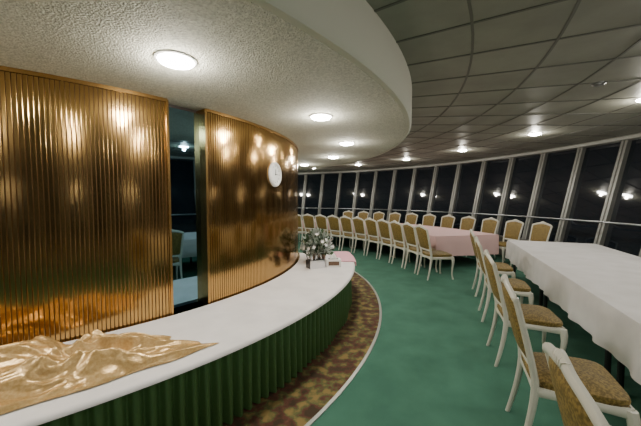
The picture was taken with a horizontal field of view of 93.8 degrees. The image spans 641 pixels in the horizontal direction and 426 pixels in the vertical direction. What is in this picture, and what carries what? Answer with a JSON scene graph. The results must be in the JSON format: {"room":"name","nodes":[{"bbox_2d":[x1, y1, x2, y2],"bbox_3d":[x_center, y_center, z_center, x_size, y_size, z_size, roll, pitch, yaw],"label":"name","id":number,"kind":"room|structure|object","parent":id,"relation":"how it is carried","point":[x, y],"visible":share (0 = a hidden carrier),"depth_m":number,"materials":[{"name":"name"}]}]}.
{"room":"revolving restaurant","nodes":[
{"label":"revolving restaurant","id":0,"kind":"room"},
{"bbox_2d":[169,104,195,112],"bbox_3d":[-4.080,0.111,5.072,7.100,2.470,7.100,0,3,0],"label":"wall","id":1,"kind":"structure","parent":0,"point":[170,105],"depth_m":2.81,"materials":[{"name":"grey paint"}]},
{"bbox_2d":[0,65,173,344],"bbox_3d":[-2.960,0.273,1.869,3.633,2.428,0.607,-1,3,-19],"label":"wall panel","id":2,"kind":"object","parent":1,"relation":"attached to","point":[86,223],"visible":0.7,"depth_m":2.19,"materials":[{"name":"brown metal"}]},
{"bbox_2d":[169,107,202,314],"bbox_3d":[-1.280,0.204,2.827,0.218,2.310,0.267,0,3,0],"label":"wall mirror","id":3,"kind":"object","parent":1,"relation":"attached to","point":[183,125],"depth_m":2.82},
{"bbox_2d":[196,108,297,305],"bbox_3d":[-0.687,0.145,4.413,0.486,2.428,3.145,1,3,11],"label":"wall panel","id":4,"kind":"object","parent":1,"relation":"attached to","point":[249,225],"visible":0.61,"depth_m":3.28,"materials":[{"name":"brown metal"}]},
{"bbox_2d":[269,162,281,186],"bbox_3d":[-0.575,-0.493,3.840,0.030,0.316,0.316,1,3,19],"label":"wall clock","id":5,"kind":"object","parent":4,"relation":"attached to","point":[275,175],"visible":1,"depth_m":3.82,"materials":[{"name":"white plastic"}]},
{"bbox_2d":[0,0,411,169],"bbox_3d":[-4.080,-1.307,5.001,10.720,0.410,10.720,0,3,0],"label":"ceiling","id":6,"kind":"structure","parent":0,"point":[259,66],"depth_m":1.86,"materials":[{"name":"white paint"}]},
{"bbox_2d":[154,50,197,69],"bbox_3d":[-0.887,-0.925,1.845,0.244,0.037,0.244,0,3,0],"label":"ceiling lamp","id":7,"kind":"object","parent":6,"relation":"attached to","point":[169,58],"depth_m":1.80,"materials":[{"name":"white glass"}]},
{"bbox_2d":[309,113,332,120],"bbox_3d":[0.005,-0.989,3.127,0.244,0.037,0.244,0,3,0],"label":"ceiling lamp","id":8,"kind":"object","parent":6,"relation":"attached to","point":[317,116],"depth_m":3.07,"materials":[{"name":"white glass"}]},
{"bbox_2d":[339,141,353,145],"bbox_3d":[0.404,-1.065,4.636,0.244,0.037,0.244,0,3,0],"label":"ceiling lamp","id":9,"kind":"object","parent":6,"relation":"attached to","point":[346,143],"depth_m":4.57,"materials":[{"name":"white glass"}]},
{"bbox_2d":[222,233,640,425],"bbox_3d":[-4.080,1.345,5.134,20.400,0.001,20.400,0,3,0],"label":"floor","id":10,"kind":"structure","parent":0,"point":[430,362],"depth_m":2.98,"materials":[{"name":"carpet"}]},
{"bbox_2d":[0,253,354,425],"bbox_3d":[-1.351,1.169,2.832,2.146,0.558,6.889,2,4,40],"label":"counter","id":11,"kind":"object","parent":10,"relation":"on","point":[265,334],"depth_m":2.26,"materials":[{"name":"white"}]},
{"bbox_2d":[0,329,217,414],"bbox_3d":[-2.187,0.855,1.439,3.230,0.196,0.824,-1,3,-20],"label":"cloth","id":12,"kind":"object","parent":11,"relation":"on","point":[41,368],"visible":1,"depth_m":1.72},
{"bbox_2d":[306,251,324,269],"bbox_3d":[-0.079,0.688,4.428,0.251,0.239,0.144,-2,3,-30],"label":"planter","id":13,"kind":"object","parent":11,"relation":"on","point":[311,263],"visible":1,"depth_m":4.39,"materials":[{"name":"white ceramic"}]},
{"bbox_2d":[299,227,335,258],"bbox_3d":[-0.050,0.505,4.936,0.617,0.549,0.698,-1,3,-13],"label":"flower arrangement","id":14,"kind":"object","parent":11,"relation":"on","point":[314,240],"visible":0.84,"depth_m":4.79,"materials":[{"name":"green plant"}]},
{"bbox_2d":[325,255,340,266],"bbox_3d":[0.192,0.718,4.530,0.220,0.169,0.153,0,3,-5],"label":"box","id":15,"kind":"object","parent":11,"relation":"on","point":[333,261],"visible":1,"depth_m":4.46,"materials":[{"name":"white"}]},
{"bbox_2d":[334,251,355,265],"bbox_3d":[0.414,0.787,5.268,0.342,0.080,0.894,0,3,0],"label":"cloth","id":16,"kind":"object","parent":11,"relation":"on","point":[345,256],"visible":0.87,"depth_m":5.19,"materials":[{"name":"pink fabric"}]},
{"bbox_2d":[298,214,308,244],"bbox_3d":[-0.721,0.530,10.581,0.508,1.082,0.631,2,3,31],"label":"dining chair","id":17,"kind":"object","parent":10,"relation":"on","point":[301,229],"visible":0.41,"depth_m":10.32,"materials":[{"name":"beige paint"}]},
{"bbox_2d":[302,214,314,233],"bbox_3d":[-0.256,0.546,10.268,0.508,1.082,0.631,2,4,36],"label":"dining chair","id":18,"kind":"object","parent":10,"relation":"on","point":[309,223],"visible":0.55,"depth_m":10.04,"materials":[{"name":"beige paint"}]},
{"bbox_2d":[315,214,336,245],"bbox_3d":[0.179,0.564,9.915,0.508,1.082,0.631,3,4,41],"label":"dining chair","id":19,"kind":"object","parent":10,"relation":"on","point":[321,221],"visible":0.62,"depth_m":9.69,"materials":[{"name":"beige paint"}]},
{"bbox_2d":[327,215,350,249],"bbox_3d":[0.583,0.583,9.526,0.631,1.082,0.508,-3,4,-43],"label":"dining chair","id":20,"kind":"object","parent":10,"relation":"on","point":[333,221],"visible":0.86,"depth_m":9.33,"materials":[{"name":"beige paint"}]},
{"bbox_2d":[298,252,381,425],"bbox_3d":[-4.080,1.346,5.134,10.050,0.018,10.050,0,3,0],"label":"trim","id":21,"kind":"structure","parent":10,"relation":"on","point":[356,371],"depth_m":2.72,"materials":[{"name":"silver metal"}]},
{"bbox_2d":[343,210,353,218],"bbox_3d":[1.009,0.441,12.365,0.508,1.082,0.631,2,4,35],"label":"dining chair","id":22,"kind":"object","parent":10,"relation":"on","point":[348,213],"visible":0.27,"depth_m":12.53,"materials":[{"name":"beige paint"}]},
{"bbox_2d":[339,215,363,252],"bbox_3d":[0.951,0.604,9.103,0.631,1.082,0.508,-2,4,-38],"label":"dining chair","id":23,"kind":"object","parent":10,"relation":"on","point":[346,222],"visible":0.84,"depth_m":8.93,"materials":[{"name":"beige paint"}]},
{"bbox_2d":[358,211,368,219],"bbox_3d":[1.563,0.462,11.944,0.508,1.082,0.631,2,4,39],"label":"dining chair","id":24,"kind":"object","parent":10,"relation":"on","point":[364,215],"visible":0.34,"depth_m":12.10,"materials":[{"name":"beige paint"}]},
{"bbox_2d":[352,216,377,254],"bbox_3d":[1.280,0.627,8.650,0.631,1.082,0.508,-2,3,-33],"label":"dining chair","id":25,"kind":"object","parent":10,"relation":"on","point":[358,223],"visible":0.85,"depth_m":8.48,"materials":[{"name":"beige paint"}]},
{"bbox_2d":[364,217,391,258],"bbox_3d":[1.569,0.651,8.170,0.631,1.082,0.508,-2,3,-28],"label":"dining chair","id":26,"kind":"object","parent":10,"relation":"on","point":[371,224],"visible":0.8,"depth_m":8.00,"materials":[{"name":"beige paint"}]},
{"bbox_2d":[373,211,384,220],"bbox_3d":[2.083,0.485,11.480,0.508,1.082,0.631,3,4,44],"label":"dining chair","id":27,"kind":"object","parent":10,"relation":"on","point":[379,215],"visible":0.29,"depth_m":11.64,"materials":[{"name":"beige paint"}]},
{"bbox_2d":[377,219,406,262],"bbox_3d":[1.815,0.676,7.667,0.631,1.082,0.508,-1,3,-23],"label":"dining chair","id":28,"kind":"object","parent":10,"relation":"on","point":[383,226],"visible":0.84,"depth_m":7.51,"materials":[{"name":"beige paint"}]},
{"bbox_2d":[389,212,400,221],"bbox_3d":[2.564,0.510,10.978,0.631,1.082,0.508,-3,4,-41],"label":"dining chair","id":29,"kind":"object","parent":10,"relation":"on","point":[395,216],"visible":0.34,"depth_m":11.12,"materials":[{"name":"beige paint"}]},
{"bbox_2d":[298,219,498,267],"bbox_3d":[1.730,0.746,9.584,2.317,0.750,7.052,-2,4,-37],"label":"banquet table","id":30,"kind":"object","parent":10,"relation":"on","point":[457,242],"visible":0.27,"depth_m":6.90,"materials":[{"name":"pink fabric"}]},
{"bbox_2d":[389,220,421,267],"bbox_3d":[2.016,0.702,7.144,0.631,1.082,0.508,-1,3,-18],"label":"dining chair","id":31,"kind":"object","parent":10,"relation":"on","point":[396,227],"visible":0.84,"depth_m":7.00,"materials":[{"name":"beige paint"}]},
{"bbox_2d":[405,213,417,224],"bbox_3d":[3.005,0.537,10.439,0.631,1.082,0.508,-2,4,-37],"label":"dining chair","id":32,"kind":"object","parent":10,"relation":"on","point":[412,219],"visible":0.32,"depth_m":10.54,"materials":[{"name":"beige paint"}]},
{"bbox_2d":[402,222,437,273],"bbox_3d":[2.171,0.729,6.606,0.631,1.082,0.508,-1,3,-13],"label":"dining chair","id":33,"kind":"object","parent":10,"relation":"on","point":[409,230],"visible":0.8,"depth_m":6.47,"materials":[{"name":"beige paint"}]},
{"bbox_2d":[422,214,435,225],"bbox_3d":[3.402,0.566,9.867,0.631,1.082,0.508,-2,3,-32],"label":"dining chair","id":34,"kind":"object","parent":10,"relation":"on","point":[428,220],"visible":0.35,"depth_m":9.97,"materials":[{"name":"beige paint"}]},
{"bbox_2d":[415,224,454,279],"bbox_3d":[2.278,0.757,6.056,0.631,1.082,0.508,0,3,-8],"label":"dining chair","id":35,"kind":"object","parent":10,"relation":"on","point":[422,233],"visible":1,"depth_m":5.89,"materials":[{"name":"beige paint"}]},
{"bbox_2d":[440,215,454,227],"bbox_3d":[3.753,0.596,9.267,0.631,1.082,0.508,-2,3,-28],"label":"dining chair","id":36,"kind":"object","parent":10,"relation":"on","point":[447,221],"visible":0.37,"depth_m":9.35,"materials":[{"name":"beige paint"}]},
{"bbox_2d":[460,216,475,230],"bbox_3d":[4.056,0.627,8.640,0.631,1.082,0.508,-1,3,-23],"label":"dining chair","id":37,"kind":"object","parent":10,"relation":"on","point":[467,223],"visible":0.36,"depth_m":8.71,"materials":[{"name":"beige paint"}]},
{"bbox_2d":[466,217,498,258],"bbox_3d":[4.308,0.660,7.991,0.631,1.082,0.508,-1,3,-19],"label":"dining chair","id":38,"kind":"object","parent":10,"relation":"on","point":[489,225],"visible":0.42,"depth_m":8.03,"materials":[{"name":"beige paint"}]},
{"bbox_2d":[470,229,515,296],"bbox_3d":[2.812,0.811,4.971,0.631,1.082,0.508,1,3,21],"label":"dining chair","id":39,"kind":"object","parent":10,"relation":"on","point":[503,268],"visible":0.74,"depth_m":4.85,"materials":[{"name":"beige paint"}]},
{"bbox_2d":[475,236,533,321],"bbox_3d":[2.385,0.862,3.964,0.631,1.082,0.508,1,3,23],"label":"dining chair","id":40,"kind":"object","parent":10,"relation":"on","point":[521,288],"visible":0.78,"depth_m":3.84,"materials":[{"name":"beige paint"}]},
{"bbox_2d":[499,219,523,262],"bbox_3d":[4.509,0.693,7.325,0.631,1.082,0.508,-1,3,-14],"label":"dining chair","id":41,"kind":"object","parent":10,"relation":"on","point":[513,228],"visible":0.68,"depth_m":7.32,"materials":[{"name":"beige paint"}]},
{"bbox_2d":[483,249,567,366],"bbox_3d":[1.955,0.913,2.952,0.631,1.082,0.508,1,3,20],"label":"dining chair","id":42,"kind":"object","parent":10,"relation":"on","point":[539,318],"visible":0.91,"depth_m":2.81,"materials":[{"name":"beige paint"}]},
{"bbox_2d":[510,221,552,265],"bbox_3d":[4.657,0.727,6.645,0.631,1.082,0.508,-1,3,-10],"label":"dining chair","id":43,"kind":"object","parent":10,"relation":"on","point":[540,231],"visible":0.38,"depth_m":6.66,"materials":[{"name":"beige paint"}]},
{"bbox_2d":[501,274,640,425],"bbox_3d":[1.529,0.963,1.947,0.631,1.082,0.508,1,3,24],"label":"dining chair","id":44,"kind":"object","parent":10,"relation":"on","point":[608,394],"visible":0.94,"depth_m":1.82,"materials":[{"name":"beige paint"}]},
{"bbox_2d":[505,240,640,388],"bbox_3d":[3.354,1.070,3.127,1.539,0.750,5.995,1,3,22],"label":"banquet table","id":45,"kind":"object","parent":10,"relation":"on","point":[598,287],"visible":0.99,"depth_m":3.09,"materials":[{"name":"white fabric"}]},
{"bbox_2d":[542,342,610,425],"bbox_3d":[1.099,1.014,0.935,0.631,1.082,0.508,1,3,22],"label":"dining chair","id":46,"kind":"object","parent":10,"relation":"on","point":[577,407],"visible":1,"depth_m":0.95,"materials":[{"name":"beige paint"}]},
{"bbox_2d":[298,0,640,172],"bbox_3d":[-4.080,-1.489,4.992,21.200,0.006,21.200,0,3,0],"label":"ceiling","id":47,"kind":"structure","parent":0,"point":[486,75],"depth_m":3.02,"materials":[{"name":"paint"}]},
{"bbox_2d":[298,133,640,174],"bbox_3d":[-4.080,-1.447,4.994,20.800,0.090,20.800,0,3,0],"label":"trim","id":48,"kind":"structure","parent":47,"relation":"attached to","point":[633,136],"depth_m":8.47,"materials":[{"name":"silver metal"}]},
{"bbox_2d":[527,132,541,135],"bbox_3d":[4.132,-1.513,5.782,0.244,0.037,0.244,0,3,0],"label":"ceiling lamp","id":49,"kind":"object","parent":47,"relation":"attached to","point":[535,133],"depth_m":5.73,"materials":[{"name":"white glass"}]},
{"bbox_2d":[591,81,605,86],"bbox_3d":[3.000,-1.389,3.235,0.120,0.030,0.120,0,3,0],"label":"smoke detector","id":50,"kind":"object","parent":47,"relation":"attached to","point":[598,83],"visible":1,"depth_m":3.21,"materials":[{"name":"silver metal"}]},
{"bbox_2d":[498,235,528,254],"bbox_3d":[-4.080,1.075,5.120,20.400,0.540,20.400,0,3,0],"label":"wall","id":51,"kind":"structure","parent":0,"point":[500,236],"depth_m":8.36,"materials":[{"name":"grey paint"}]},
{"bbox_2d":[298,175,304,214],"bbox_3d":[-1.238,-0.826,14.677,0.967,2.300,0.705,1,3,17],"label":"window","id":52,"kind":"structure","parent":51,"relation":"in","point":[300,177],"depth_m":14.69,"materials":[{"name":"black glass"}]},
{"bbox_2d":[301,174,321,219],"bbox_3d":[-0.408,-0.812,14.393,0.967,2.300,0.705,1,3,22],"label":"window","id":53,"kind":"structure","parent":51,"relation":"in","point":[312,182],"depth_m":14.45,"materials":[{"name":"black glass"}]},
{"bbox_2d":[318,173,338,216],"bbox_3d":[0.393,-0.794,14.038,0.967,2.300,0.705,1,3,27],"label":"window","id":54,"kind":"structure","parent":51,"relation":"in","point":[329,182],"depth_m":14.10,"materials":[{"name":"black glass"}]},
{"bbox_2d":[334,173,355,217],"bbox_3d":[1.160,-0.773,13.614,0.967,2.300,0.705,2,3,32],"label":"window","id":55,"kind":"structure","parent":51,"relation":"in","point":[346,181],"depth_m":13.70,"materials":[{"name":"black glass"}]},
{"bbox_2d":[352,172,374,217],"bbox_3d":[1.888,-0.748,13.126,0.967,2.300,0.705,2,4,37],"label":"window","id":56,"kind":"structure","parent":51,"relation":"in","point":[362,191],"depth_m":13.22,"materials":[{"name":"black glass"}]},
{"bbox_2d":[369,170,393,220],"bbox_3d":[2.570,-0.721,12.576,0.967,2.300,0.705,3,4,42],"label":"window","id":57,"kind":"structure","parent":51,"relation":"in","point":[382,182],"depth_m":12.68,"materials":[{"name":"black glass"}]},
{"bbox_2d":[386,169,412,222],"bbox_3d":[3.201,-0.690,11.968,0.705,2.300,0.967,-3,4,-43],"label":"window","id":58,"kind":"structure","parent":51,"relation":"in","point":[401,180],"depth_m":12.06,"materials":[{"name":"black glass"}]},
{"bbox_2d":[406,167,433,224],"bbox_3d":[3.778,-0.657,11.308,0.705,2.300,0.967,-2,4,-38],"label":"window","id":59,"kind":"structure","parent":51,"relation":"in","point":[421,182],"depth_m":11.39,"materials":[{"name":"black glass"}]},
{"bbox_2d":[426,165,456,226],"bbox_3d":[4.294,-0.622,10.600,0.705,2.300,0.967,-2,3,-33],"label":"window","id":60,"kind":"structure","parent":51,"relation":"in","point":[442,184],"depth_m":10.68,"materials":[{"name":"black glass"}]},
{"bbox_2d":[448,162,481,228],"bbox_3d":[4.746,-0.584,9.850,0.705,2.300,0.967,-2,3,-28],"label":"window","id":61,"kind":"structure","parent":51,"relation":"in","point":[466,179],"depth_m":9.95,"materials":[{"name":"clear glass"}]},
{"bbox_2d":[313,142,640,243],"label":"window","id":62,"kind":"structure","parent":51,"relation":"in","point":[593,167],"depth_m":6.64,"materials":[{"name":"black glass"}]},
{"bbox_2d":[471,159,508,231],"bbox_3d":[5.132,-0.544,9.063,0.705,2.300,0.967,-1,3,-23],"label":"window","id":63,"kind":"structure","parent":51,"relation":"in","point":[492,175],"depth_m":9.18,"materials":[{"name":"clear glass"}]},
{"bbox_2d":[496,155,540,237],"bbox_3d":[5.447,-0.503,8.246,0.705,2.300,0.967,-1,3,-18],"label":"window","id":64,"kind":"structure","parent":51,"relation":"in","point":[521,171],"depth_m":8.36,"materials":[{"name":"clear glass"}]},
{"bbox_2d":[522,149,576,241],"bbox_3d":[5.690,-0.461,7.405,0.705,2.300,0.967,-1,3,-13],"label":"window","id":65,"kind":"structure","parent":51,"relation":"in","point":[554,170],"depth_m":7.49,"materials":[{"name":"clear glass"}]},
{"bbox_2d":[593,139,640,255],"bbox_3d":[5.951,-0.375,5.675,0.705,2.300,0.967,0,3,-3],"label":"window","id":66,"kind":"structure","parent":51,"relation":"in","point":[622,204],"depth_m":5.89,"materials":[{"name":"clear glass"}]}
]}

